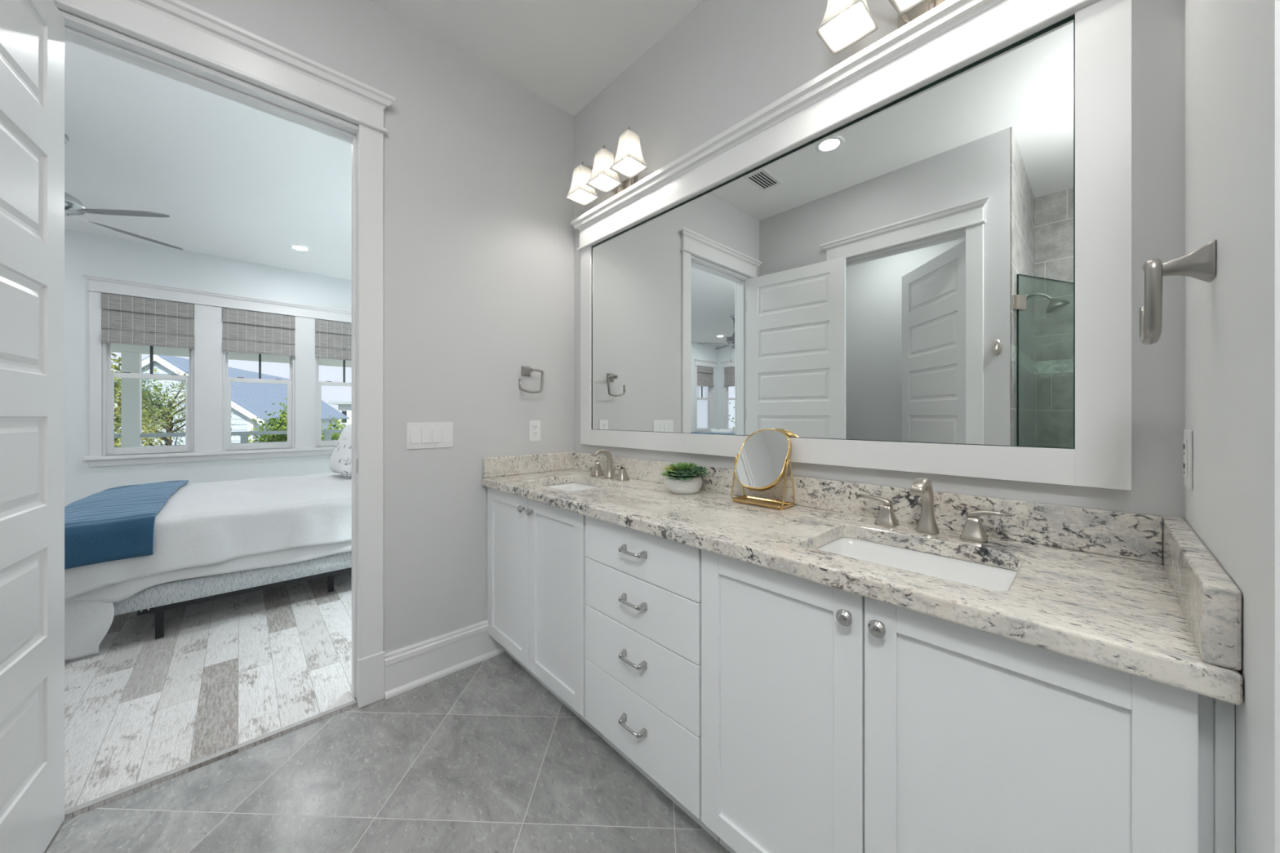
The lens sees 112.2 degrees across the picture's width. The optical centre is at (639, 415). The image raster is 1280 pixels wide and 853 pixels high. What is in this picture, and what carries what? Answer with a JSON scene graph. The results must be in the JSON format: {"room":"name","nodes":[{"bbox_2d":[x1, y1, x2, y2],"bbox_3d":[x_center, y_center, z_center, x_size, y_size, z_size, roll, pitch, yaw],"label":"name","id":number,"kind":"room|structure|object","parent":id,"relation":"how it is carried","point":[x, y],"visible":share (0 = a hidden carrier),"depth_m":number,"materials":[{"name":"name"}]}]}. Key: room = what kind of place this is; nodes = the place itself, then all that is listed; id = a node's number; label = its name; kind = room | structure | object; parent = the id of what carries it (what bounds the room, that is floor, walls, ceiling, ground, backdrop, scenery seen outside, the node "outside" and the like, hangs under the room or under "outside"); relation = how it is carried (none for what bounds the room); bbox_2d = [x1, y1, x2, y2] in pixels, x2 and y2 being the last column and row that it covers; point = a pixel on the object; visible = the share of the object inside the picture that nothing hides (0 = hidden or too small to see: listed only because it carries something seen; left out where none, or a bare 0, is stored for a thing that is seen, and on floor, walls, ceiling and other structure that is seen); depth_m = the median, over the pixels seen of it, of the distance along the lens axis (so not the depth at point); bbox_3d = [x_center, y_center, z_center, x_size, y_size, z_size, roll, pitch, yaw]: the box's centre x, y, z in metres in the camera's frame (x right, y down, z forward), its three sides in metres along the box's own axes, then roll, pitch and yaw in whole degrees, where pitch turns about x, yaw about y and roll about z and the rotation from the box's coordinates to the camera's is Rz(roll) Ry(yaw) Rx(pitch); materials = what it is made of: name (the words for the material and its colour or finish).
{"room":"bathroom","nodes":[
{"label":"bathroom","id":0,"kind":"room"},
{"bbox_2d":[64,228,351,506],"bbox_3d":[-6.323,-0.277,3.426,7.915,3.016,0.206,0,0,-43],"label":"wall","id":1,"kind":"structure","parent":0,"point":[85,253],"depth_m":4.70,"materials":[{"name":"white paint"}]},
{"bbox_2d":[101,293,194,349],"bbox_3d":[-5.095,-0.964,4.471,0.637,0.486,0.038,0,0,-43],"label":"roman shade","id":2,"kind":"object","parent":1,"relation":"attached to","point":[126,313],"visible":1,"depth_m":4.45,"materials":[{"name":"grey fabric"}]},
{"bbox_2d":[102,328,194,455],"bbox_3d":[-5.156,-0.402,4.537,0.637,1.611,0.128,0,0,-43],"label":"window","id":3,"kind":"structure","parent":1,"relation":"attached to","point":[108,377],"depth_m":4.42,"materials":[{"name":"white paint"}]},
{"bbox_2d":[222,338,294,450],"bbox_3d":[-4.526,-0.402,5.122,0.637,1.611,0.128,0,0,-43],"label":"window","id":4,"kind":"structure","parent":1,"relation":"attached to","point":[227,446],"depth_m":5.08,"materials":[{"name":"white paint"}]},
{"bbox_2d":[222,307,294,356],"bbox_3d":[-4.465,-0.964,5.057,0.637,0.486,0.038,0,0,-43],"label":"roman shade","id":5,"kind":"object","parent":1,"relation":"attached to","point":[249,326],"visible":1,"depth_m":5.04,"materials":[{"name":"grey fabric"}]},
{"bbox_2d":[315,346,351,447],"bbox_3d":[-3.912,-0.402,5.692,0.637,1.611,0.128,0,0,-43],"label":"window","id":6,"kind":"structure","parent":1,"relation":"attached to","point":[318,442],"depth_m":5.50,"materials":[{"name":"white paint"}]},
{"bbox_2d":[315,319,351,360],"bbox_3d":[-3.852,-0.964,5.627,0.637,0.486,0.038,0,0,-43],"label":"roman shade","id":7,"kind":"object","parent":1,"relation":"attached to","point":[334,335],"visible":0.65,"depth_m":5.53,"materials":[{"name":"grey fabric"}]},
{"bbox_2d":[57,0,573,653],"bbox_3d":[-3.190,-0.277,0.055,7.915,3.016,0.130,0,0,-43],"label":"wall","id":8,"kind":"structure","parent":0,"point":[478,166],"depth_m":2.08,"materials":[{"name":"grey paint"}]},
{"bbox_2d":[0,0,64,852],"bbox_3d":[-1.510,0.011,0.971,0.144,2.416,0.824,0,0,-37],"label":"door","id":9,"kind":"structure","parent":8,"relation":"in","point":[32,32],"depth_m":1.15,"materials":[{"name":"white paint"}]},
{"bbox_2d":[53,0,395,708],"bbox_3d":[-1.514,-0.074,1.574,1.062,2.612,0.185,0,0,-43],"label":"trim","id":10,"kind":"structure","parent":8,"relation":"attached to","point":[178,27],"depth_m":1.81,"materials":[{"name":"white paint"}]},
{"bbox_2d":[406,422,453,449],"bbox_3d":[-0.981,0.094,2.012,0.200,0.121,0.010,0,0,-43],"label":"light switch","id":11,"kind":"object","parent":8,"relation":"attached to","point":[430,434],"visible":1,"depth_m":2.01,"materials":[{"name":"white plastic"}]},
{"bbox_2d":[384,619,504,699],"bbox_3d":[-0.913,1.139,2.060,0.546,0.184,0.032,0,0,-43],"label":"baseboard","id":12,"kind":"structure","parent":8,"relation":"attached to","point":[408,668],"depth_m":2.02,"materials":[{"name":"white paint"}]},
{"bbox_2d":[518,365,543,393],"bbox_3d":[-0.600,-0.193,2.323,0.147,0.150,0.073,0,0,-43],"label":"towel ring","id":13,"kind":"object","parent":8,"relation":"attached to","point":[525,371],"visible":1,"depth_m":2.32,"materials":[{"name":"silver metal"}]},
{"bbox_2d":[528,420,540,441],"bbox_3d":[-0.583,0.086,2.384,0.070,0.115,0.008,0,0,-43],"label":"wall outlet","id":14,"kind":"object","parent":8,"relation":"attached to","point":[534,425],"visible":1,"depth_m":2.38,"materials":[{"name":"white plastic"}]},
{"bbox_2d":[532,423,537,437],"bbox_3d":[-0.581,0.086,2.382,0.034,0.076,0.002,0,0,-43],"label":"receptacle","id":15,"kind":"object","parent":14,"relation":"attached to","point":[535,426],"depth_m":2.38,"materials":[{"name":"white plastic"}]},
{"bbox_2d":[64,0,702,280],"bbox_3d":[-3.665,-1.835,0.529,7.965,0.100,8.070,0,0,-43],"label":"ceiling","id":16,"kind":"structure","parent":0,"point":[233,180],"depth_m":2.76,"materials":[{"name":"white paint"}]},
{"bbox_2d":[64,133,183,249],"bbox_3d":[-3.654,-1.378,2.710,1.207,0.812,1.269,0,0,-6],"label":"ceiling fan","id":17,"kind":"object","parent":16,"relation":"hanging from","point":[73,206],"visible":0.2,"depth_m":2.75,"materials":[{"name":"silver metal"}]},
{"bbox_2d":[289,244,310,251],"bbox_3d":[-3.624,-1.781,4.587,0.176,0.006,0.176,0,0,-43],"label":"recessed light","id":18,"kind":"object","parent":16,"relation":"in","point":[299,247],"visible":1,"depth_m":4.57,"materials":[{"name":"white paint"}]},
{"bbox_2d":[44,571,729,852],"bbox_3d":[-3.682,1.288,0.547,7.865,0.128,7.920,0,0,-43],"label":"floor","id":19,"kind":"structure","parent":0,"point":[482,757],"depth_m":1.56,"materials":[{"name":"grey tile"}]},
{"bbox_2d":[64,699,357,816],"bbox_3d":[-1.504,1.221,1.562,0.804,0.004,0.026,0,0,-43],"label":"threshold","id":20,"kind":"object","parent":19,"relation":"on","point":[179,769],"visible":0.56,"depth_m":1.51,"materials":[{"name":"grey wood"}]},
{"bbox_2d":[137,567,351,639],"bbox_3d":[-2.564,1.125,3.460,1.762,0.196,1.536,0,0,-43],"label":"bedstead","id":21,"kind":"object","parent":19,"relation":"on","point":[159,611],"visible":0.34,"depth_m":2.52,"materials":[{"name":"black metal"}]},
{"bbox_2d":[112,551,351,615],"bbox_3d":[-2.689,0.987,3.346,2.100,0.124,1.540,0,0,-43],"label":"box spring","id":22,"kind":"object","parent":21,"relation":"on","point":[182,590],"visible":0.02,"depth_m":2.52,"materials":[{"name":"grey fabric"}]},
{"bbox_3d":[-2.689,0.763,3.346,2.076,0.324,1.516,0,0,-43],"label":"mattress","id":23,"kind":"object","parent":22,"relation":"on","visible":0},
{"bbox_2d":[64,472,351,599],"bbox_3d":[-2.786,0.814,3.254,1.948,0.580,1.673,0,0,-43],"label":"coverlet","id":24,"kind":"object","parent":23,"relation":"on","point":[203,523],"visible":0.52,"depth_m":2.62,"materials":[{"name":"white fabric"}]},
{"bbox_2d":[64,480,188,569],"bbox_3d":[-3.333,0.690,2.744,0.525,0.374,1.711,0,0,-43],"label":"throw blanket","id":25,"kind":"object","parent":24,"relation":"on","point":[115,523],"visible":0.84,"depth_m":2.27,"materials":[{"name":"blue fabric"}]},
{"bbox_2d":[329,424,351,478],"bbox_3d":[-2.533,0.296,3.758,0.503,0.444,0.249,0,0,42],"label":"cushion","id":26,"kind":"object","parent":24,"relation":"on","point":[340,462],"visible":0.56,"depth_m":3.60,"materials":[{"name":"white fabric"}]},
{"bbox_2d":[64,540,351,660],"bbox_3d":[-2.172,0.986,2.737,2.091,0.450,0.048,0,0,-43],"label":"sheet","id":27,"kind":"object","parent":23,"relation":"on","point":[89,615],"visible":0.38,"depth_m":2.23,"materials":[{"name":"white fabric"}]},
{"bbox_2d":[487,487,602,737],"bbox_3d":[-0.311,0.795,2.062,0.557,0.874,0.843,0,0,-43],"label":"vanity cabinet","id":28,"kind":"object","parent":19,"relation":"on","point":[536,557],"visible":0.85,"depth_m":1.83,"materials":[{"name":"white paint"}]},
{"bbox_2d":[585,515,719,841],"bbox_3d":[0.160,0.795,1.550,0.563,0.874,0.542,0,0,-43],"label":"base cabinet","id":29,"kind":"object","parent":19,"relation":"on","point":[643,590],"visible":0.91,"depth_m":1.33,"materials":[{"name":"white paint"}]},
{"bbox_2d":[701,549,1235,852],"bbox_3d":[0.645,0.795,1.032,0.557,0.874,0.868,0,0,-43],"label":"vanity cabinet","id":30,"kind":"object","parent":19,"relation":"on","point":[833,720],"visible":0.81,"depth_m":0.80,"materials":[{"name":"white paint"}]},
{"bbox_2d":[481,451,1243,705],"bbox_3d":[0.170,0.286,1.543,0.564,0.140,2.263,0,0,-43],"label":"countertop","id":31,"kind":"structure","parent":30,"relation":"on","point":[1093,585],"depth_m":0.95,"materials":[{"name":"white stone"}]},
{"bbox_2d":[544,482,597,491],"bbox_3d":[-0.321,0.424,2.032,0.343,0.133,0.442,0,0,-43],"label":"sink","id":32,"kind":"object","parent":31,"relation":"in","point":[572,486],"visible":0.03,"depth_m":2.23,"materials":[{"name":"white ceramic"}]},
{"bbox_2d":[591,448,629,480],"bbox_3d":[-0.177,0.242,2.158,0.158,0.150,0.334,0,0,-43],"label":"faucet","id":33,"kind":"object","parent":31,"relation":"on","point":[622,475],"visible":1,"depth_m":2.16,"materials":[{"name":"silver metal"}]},
{"bbox_2d":[661,462,709,493],"bbox_3d":[0.182,0.256,1.769,0.188,0.121,0.219,0,0,-43],"label":"potted succulent","id":34,"kind":"object","parent":31,"relation":"on","point":[682,478],"visible":1,"depth_m":1.72,"materials":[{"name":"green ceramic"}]},
{"bbox_2d":[666,475,702,493],"bbox_3d":[0.182,0.283,1.776,0.149,0.068,0.149,0,0,-43],"label":"pot","id":35,"kind":"object","parent":34,"relation":"attached to","point":[677,484],"depth_m":1.71,"materials":[{"name":"white ceramic"}]},
{"bbox_2d":[730,428,795,511],"bbox_3d":[0.436,0.183,1.532,0.138,0.267,0.216,0,0,-43],"label":"mirror","id":36,"kind":"object","parent":31,"relation":"on","point":[763,459],"visible":1,"depth_m":1.52,"materials":[{"name":"gold metal"}]},
{"bbox_2d":[733,495,793,509],"bbox_3d":[0.435,0.308,1.530,0.092,0.011,0.202,0,0,-43],"label":"tray","id":37,"kind":"object","parent":36,"relation":"attached to","point":[764,502],"depth_m":1.53,"materials":[{"name":"gold metal"}]},
{"bbox_2d":[815,537,1017,591],"bbox_3d":[0.625,0.424,1.015,0.343,0.133,0.444,0,0,-43],"label":"sink","id":38,"kind":"object","parent":31,"relation":"in","point":[977,575],"visible":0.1,"depth_m":1.11,"materials":[{"name":"white ceramic"}]},
{"bbox_2d":[858,477,1013,542],"bbox_3d":[0.754,0.242,1.146,0.136,0.150,0.352,0,0,-43],"label":"faucet","id":39,"kind":"object","parent":31,"relation":"on","point":[973,530],"visible":1,"depth_m":1.15,"materials":[{"name":"silver metal"}]},
{"bbox_2d":[573,0,1185,563],"bbox_3d":[0.774,-0.227,1.397,0.120,3.116,3.300,0,0,-43],"label":"wall","id":40,"kind":"structure","parent":0,"point":[726,61],"depth_m":1.36,"materials":[{"name":"grey paint"}]},
{"bbox_2d":[564,126,648,206],"bbox_3d":[-0.148,-1.213,2.145,0.211,0.233,0.505,0,0,-43],"label":"vanity light","id":41,"kind":"object","parent":40,"relation":"attached to","point":[628,162],"visible":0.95,"depth_m":2.09,"materials":[{"name":"white glass"}]},
{"bbox_2d":[570,0,1131,490],"bbox_3d":[0.362,-0.472,1.696,0.076,1.273,2.146,0,0,-43],"label":"wall mirror","id":42,"kind":"object","parent":40,"relation":"attached to","point":[916,256],"visible":1,"depth_m":1.27,"materials":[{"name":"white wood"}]},
{"bbox_2d":[573,452,1162,564],"bbox_3d":[0.367,0.266,1.727,0.025,0.101,2.203,0,0,-43],"label":"backsplash","id":43,"kind":"structure","parent":40,"relation":"attached to","point":[1138,536],"depth_m":1.15,"materials":[{"name":"white stone"}]},
{"bbox_2d":[815,0,946,55],"bbox_3d":[0.766,-1.213,1.161,0.211,0.233,0.505,0,0,-43],"label":"vanity light","id":44,"kind":"object","parent":40,"relation":"attached to","point":[845,23],"visible":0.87,"depth_m":1.26,"materials":[{"name":"white glass"}]},
{"bbox_2d":[1185,0,1279,852],"bbox_3d":[0.933,-0.227,0.627,0.695,3.116,0.115,0,0,-43],"label":"wall","id":45,"kind":"structure","parent":0,"point":[1233,46],"depth_m":0.53,"materials":[{"name":"white paint"}]},
{"bbox_2d":[1139,240,1216,344],"bbox_3d":[0.871,-0.193,0.698,0.147,0.150,0.073,0,0,-43],"label":"towel ring","id":46,"kind":"object","parent":45,"relation":"attached to","point":[1201,264],"visible":1,"depth_m":0.67,"materials":[{"name":"silver metal"}]},
{"bbox_2d":[1183,429,1192,489],"bbox_3d":[1.083,0.086,0.851,0.070,0.115,0.008,0,0,-43],"label":"wall outlet","id":47,"kind":"object","parent":45,"relation":"attached to","point":[1188,434],"visible":1,"depth_m":0.83,"materials":[{"name":"white plastic"}]},
{"bbox_2d":[1183,439,1186,478],"bbox_3d":[1.082,0.086,0.853,0.034,0.076,0.002,0,0,-43],"label":"receptacle","id":48,"kind":"object","parent":47,"relation":"attached to","point":[1184,440],"depth_m":0.85,"materials":[{"name":"white plastic"}]},
{"bbox_3d":[-5.220,-1.454,6.217,7.300,0.130,2.379,0,0,-43],"label":"ceiling","id":49,"kind":"structure","parent":0,"visible":0},
{"bbox_2d":[111,328,351,367],"bbox_3d":[-5.826,-1.121,6.868,7.100,0.534,0.220,0,0,-43],"label":"beam","id":50,"kind":"structure","parent":49,"relation":"attached to","point":[116,348],"depth_m":6.44,"materials":[{"name":"white paint"}]},
{"bbox_3d":[-5.186,1.372,6.180,7.100,0.220,2.279,0,0,-43],"label":"floor","id":51,"kind":"structure","parent":0,"visible":0},
{"bbox_2d":[114,433,120,447],"bbox_3d":[-7.637,0.755,5.185,1.755,1.012,0.100,0,0,-43],"label":"porch railing","id":52,"kind":"object","parent":51,"relation":"on","point":[116,435],"visible":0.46,"depth_m":5.75,"materials":[{"name":"grey paint"}]},
{"bbox_2d":[120,351,142,447],"bbox_3d":[-6.919,0.204,5.852,0.200,2.114,0.200,0,0,-43],"label":"porch column","id":53,"kind":"structure","parent":51,"relation":"on","point":[131,362],"depth_m":5.80,"materials":[{"name":"white paint"}]},
{"bbox_2d":[140,429,342,446],"bbox_3d":[-5.518,0.755,7.155,3.658,1.012,0.100,0,0,-43],"label":"porch railing","id":54,"kind":"object","parent":51,"relation":"on","point":[327,433],"visible":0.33,"depth_m":6.60,"materials":[{"name":"grey paint"}]},
{"label":"outside","id":55,"kind":"structure","parent":0,"visible":0},
{"bbox_3d":[-28.822,4.681,18.465,100.000,0.300,78.000,0,0,-43],"label":"ground","id":56,"kind":"structure","parent":55,"visible":0},
{"bbox_2d":[111,351,174,447],"bbox_3d":[-13.706,1.305,10.305,3.397,6.459,4.273,0,0,-14],"label":"tree","id":57,"kind":"object","parent":56,"relation":"on","point":[117,367],"visible":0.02,"depth_m":10.66,"materials":[{"name":"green plant"}]},
{"bbox_2d":[114,367,239,445],"bbox_3d":[-9.938,1.715,9.011,2.353,5.641,2.066,0,0,-43],"label":"pine tree","id":58,"kind":"object","parent":56,"relation":"on","point":[168,420],"visible":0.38,"depth_m":8.86,"materials":[{"name":"green plant"}]},
{"bbox_2d":[114,355,349,446],"bbox_3d":[-17.559,1.254,18.869,5.660,6.554,10.770,0,0,-21],"label":"house","id":59,"kind":"structure","parent":56,"relation":"on","point":[252,400],"depth_m":15.07,"materials":[{"name":"blue"}]},
{"bbox_2d":[248,397,287,442],"bbox_3d":[-7.303,2.013,8.916,1.235,5.044,1.488,0,0,-21],"label":"tree","id":60,"kind":"object","parent":56,"relation":"on","point":[282,424],"visible":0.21,"depth_m":8.64,"materials":[{"name":"green plant"}]},
{"bbox_2d":[321,415,349,439],"bbox_3d":[-7.846,2.269,11.267,2.184,4.534,2.001,0,0,27],"label":"tree","id":61,"kind":"object","parent":56,"relation":"on","point":[335,436],"visible":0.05,"depth_m":11.07,"materials":[{"name":"green plant"}]},
{"bbox_2d":[328,400,351,435],"bbox_3d":[-20.493,1.781,31.864,4.800,5.499,3.800,0,0,-21],"label":"house","id":62,"kind":"structure","parent":56,"relation":"on","point":[344,407],"depth_m":30.16,"materials":[{"name":"white paint"}]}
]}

